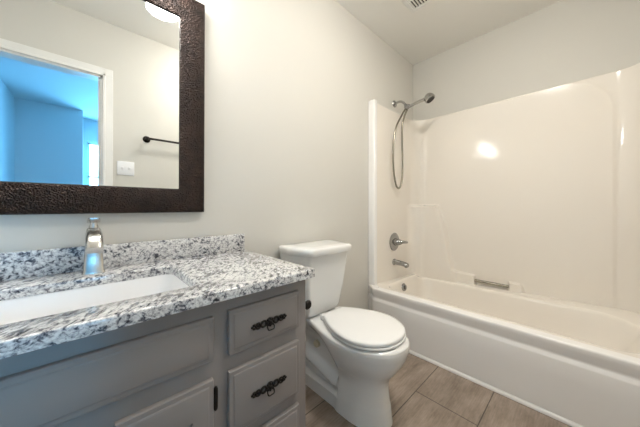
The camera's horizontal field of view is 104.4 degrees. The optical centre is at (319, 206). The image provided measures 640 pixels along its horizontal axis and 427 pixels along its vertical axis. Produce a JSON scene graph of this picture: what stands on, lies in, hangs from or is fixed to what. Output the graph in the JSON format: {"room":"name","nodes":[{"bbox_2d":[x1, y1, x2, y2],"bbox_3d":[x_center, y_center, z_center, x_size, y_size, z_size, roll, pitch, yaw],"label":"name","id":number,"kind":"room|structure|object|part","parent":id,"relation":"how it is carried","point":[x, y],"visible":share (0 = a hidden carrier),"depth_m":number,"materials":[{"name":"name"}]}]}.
{"room":"bathroom","nodes":[
{"label":"bathroom","id":0,"kind":"room"},
{"bbox_2d":[0,0,412,341],"bbox_3d":[-0.240,-0.229,1.491,3.395,2.457,0.100,0,0,-43],"label":"wall","id":1,"kind":"structure","parent":0,"point":[290,85],"depth_m":1.43,"materials":[{"name":"white paint"}]},
{"bbox_2d":[0,0,204,214],"bbox_3d":[-0.797,-0.440,0.866,0.748,0.929,0.029,0,1,-43],"label":"wall mirror","id":2,"kind":"object","parent":1,"relation":"attached to","point":[102,102],"visible":1,"depth_m":0.89,"materials":[{"name":"brown metal"}]},
{"bbox_2d":[0,233,244,280],"bbox_3d":[-0.796,0.178,0.882,1.118,0.083,0.020,0,0,-43],"label":"backsplash","id":3,"kind":"structure","parent":1,"relation":"attached to","point":[40,262],"depth_m":0.91,"materials":[{"name":"stone"}]},
{"bbox_2d":[392,93,434,188],"bbox_3d":[0.761,-0.567,2.114,0.230,0.830,0.366,0,0,-43],"label":"shower","id":4,"kind":"object","parent":1,"relation":"attached to","point":[429,97],"visible":1,"depth_m":2.15,"materials":[{"name":"silver metal"}]},
{"bbox_3d":[0.827,-0.892,2.148,0.034,0.060,0.190,0,0,-43],"label":"handle","id":5,"kind":"part","parent":4,"relation":"part of","materials":[{"name":"silver metal"}]},
{"bbox_2d":[305,353,570,426],"bbox_3d":[0.315,1.050,0.901,3.395,0.100,1.720,0,0,-43],"label":"floor","id":6,"kind":"structure","parent":0,"point":[423,393],"depth_m":1.25,"materials":[{"name":"brown tile"}]},
{"bbox_2d":[0,280,304,426],"bbox_3d":[-0.612,0.624,0.696,1.090,0.752,0.541,0,0,-43],"label":"vanity cabinet","id":7,"kind":"object","parent":6,"relation":"on","point":[238,361],"visible":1,"depth_m":0.61,"materials":[{"name":"grey paint"}]},
{"bbox_3d":[-0.442,0.351,0.516,0.430,0.115,0.018,0,0,-43],"label":"false drawer","id":8,"kind":"part","parent":7,"relation":"part of","materials":[{"name":"grey paint"}]},
{"bbox_2d":[0,233,314,358],"bbox_3d":[-0.612,0.192,0.693,1.126,0.111,0.549,0,0,-43],"label":"countertop","id":9,"kind":"structure","parent":7,"relation":"on","point":[218,268],"depth_m":0.76,"materials":[{"name":"stone"}]},
{"bbox_2d":[82,218,104,274],"bbox_3d":[-0.725,0.128,0.796,0.058,0.184,0.166,0,0,-43],"label":"faucet","id":10,"kind":"object","parent":9,"relation":"on","point":[93,263],"visible":1,"depth_m":0.80,"materials":[{"name":"silver metal"}]},
{"bbox_3d":[-0.742,0.054,0.814,0.034,0.036,0.090,0,0,-43],"label":"lever","id":11,"kind":"part","parent":10,"relation":"part of","materials":[{"name":"silver metal"}]},
{"bbox_3d":[-0.712,0.108,0.781,0.042,0.068,0.126,0,0,-43],"label":"spout","id":12,"kind":"part","parent":10,"relation":"part of","materials":[{"name":"silver metal"}]},
{"bbox_2d":[0,274,188,324],"bbox_3d":[-0.617,0.316,0.652,0.503,0.136,0.341,0,0,-43],"label":"sink","id":13,"kind":"object","parent":9,"relation":"in","point":[30,307],"visible":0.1,"depth_m":0.76,"materials":[{"name":"white ceramic"}]},
{"bbox_3d":[-0.360,0.671,0.594,0.203,0.422,0.018,0,0,-43],"label":"door","id":14,"kind":"part","parent":7,"relation":"part of","materials":[{"name":"grey paint"}]},
{"bbox_3d":[-0.165,0.553,0.777,0.248,0.182,0.018,0,0,-43],"label":"drawer","id":15,"kind":"part","parent":7,"relation":"part of","materials":[{"name":"grey paint"}]},
{"bbox_3d":[-0.165,0.352,0.777,0.248,0.125,0.018,0,0,-43],"label":"drawer","id":16,"kind":"part","parent":7,"relation":"part of","materials":[{"name":"grey paint"}]},
{"bbox_3d":[-0.154,0.557,0.769,0.127,0.029,0.016,0,0,-43],"label":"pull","id":17,"kind":"part","parent":7,"relation":"part of","materials":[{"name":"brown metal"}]},
{"bbox_3d":[-0.154,0.356,0.769,0.127,0.029,0.016,0,0,-43],"label":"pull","id":18,"kind":"part","parent":7,"relation":"part of","materials":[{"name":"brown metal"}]},
{"bbox_3d":[-0.165,0.782,0.777,0.248,0.200,0.018,0,0,-43],"label":"drawer","id":19,"kind":"part","parent":7,"relation":"part of","materials":[{"name":"grey paint"}]},
{"bbox_2d":[305,300,310,309],"bbox_3d":[-0.112,0.366,0.987,0.198,0.046,0.035,0,0,43],"label":"toilet paper holder","id":20,"kind":"object","parent":7,"relation":"attached to","point":[308,302],"visible":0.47,"depth_m":0.92,"materials":[{"name":"black metal"}]},
{"bbox_2d":[279,239,409,426],"bbox_3d":[0.128,0.608,1.293,0.412,0.785,0.658,0,0,-43],"label":"toilet","id":21,"kind":"object","parent":6,"relation":"on","point":[352,355],"visible":0.98,"depth_m":1.21,"materials":[{"name":"white ceramic"}]},
{"bbox_3d":[-0.019,0.432,1.449,0.393,0.349,0.225,0,0,-43],"label":"tank","id":22,"kind":"part","parent":21,"relation":"part of","materials":[{"name":"white ceramic"}]},
{"bbox_3d":[-0.011,0.237,1.441,0.412,0.045,0.252,0,0,-43],"label":"tank lid","id":23,"kind":"part","parent":21,"relation":"part of","materials":[{"name":"white ceramic"}]},
{"bbox_3d":[0.161,0.804,1.284,0.356,0.392,0.601,0,0,-43],"label":"bowl","id":24,"kind":"part","parent":21,"relation":"part of","materials":[{"name":"white ceramic"}]},
{"bbox_3d":[0.209,0.580,1.234,0.346,0.022,0.411,0,0,-43],"label":"lid","id":25,"kind":"part","parent":21,"relation":"part of","materials":[{"name":"white plastic"}]},
{"bbox_3d":[0.212,0.598,1.230,0.344,0.010,0.410,0,0,-43],"label":"seat","id":26,"kind":"part","parent":21,"relation":"part of","materials":[{"name":"white plastic"}]},
{"bbox_2d":[368,63,639,426],"bbox_3d":[1.167,0.071,1.712,0.835,1.858,1.504,0,0,-43],"label":"shower","id":27,"kind":"object","parent":6,"relation":"on","point":[518,217],"visible":1,"depth_m":1.71,"materials":[{"name":"white plastic"}]},
{"bbox_2d":[389,233,407,250],"bbox_3d":[0.691,0.310,2.161,0.160,0.160,0.101,0,0,-43],"label":"shower valve","id":28,"kind":"object","parent":27,"relation":"attached to","point":[394,242],"visible":1,"depth_m":2.16,"materials":[{"name":"silver metal"}]},
{"bbox_3d":[0.705,0.310,2.168,0.098,0.068,0.093,0,0,-43],"label":"lever handle","id":29,"kind":"part","parent":28,"relation":"part of","materials":[{"name":"silver metal"}]},
{"bbox_2d":[392,259,408,267],"bbox_3d":[0.703,0.491,2.149,0.060,0.062,0.134,0,0,-43],"label":"tub spout","id":30,"kind":"object","parent":27,"relation":"attached to","point":[394,262],"visible":1,"depth_m":2.13,"materials":[{"name":"silver metal"}]},
{"bbox_3d":[0.718,0.684,2.103,0.066,0.065,0.033,0,0,-43],"label":"overflow plate","id":31,"kind":"part","parent":27,"relation":"part of","materials":[{"name":"silver metal"}]},
{"bbox_2d":[370,274,639,358],"bbox_3d":[1.173,0.774,1.717,0.807,0.295,1.478,0,0,-43],"label":"bathtub","id":32,"kind":"object","parent":27,"relation":"in","point":[606,328],"depth_m":1.63,"materials":[{"name":"white plastic"}]},
{"bbox_2d":[336,0,561,64],"bbox_3d":[0.315,-1.507,0.901,3.395,0.100,1.720,0,0,-43],"label":"ceiling","id":33,"kind":"structure","parent":0,"point":[439,26],"depth_m":1.92,"materials":[{"name":"white paint"}]},
{"bbox_2d":[401,0,433,12],"bbox_3d":[0.687,-1.449,1.685,0.254,0.016,0.254,0,0,-43],"label":"ceiling vent","id":34,"kind":"object","parent":33,"relation":"in","point":[412,5],"visible":1,"depth_m":1.77,"materials":[{"name":"white paint"}]},
{"bbox_2d":[407,0,428,8],"bbox_3d":[0.687,-1.448,1.685,0.184,0.010,0.184,0,0,-43],"label":"grille","id":35,"kind":"object","parent":34,"relation":"attached to","point":[412,4],"depth_m":1.77,"materials":[{"name":"white paint"}]},
{"bbox_2d":[413,0,639,120],"bbox_3d":[1.511,-0.229,2.035,0.100,2.457,1.510,0,0,-43],"label":"wall","id":36,"kind":"structure","parent":0,"point":[563,42],"depth_m":1.86,"materials":[{"name":"white paint"}]}
]}

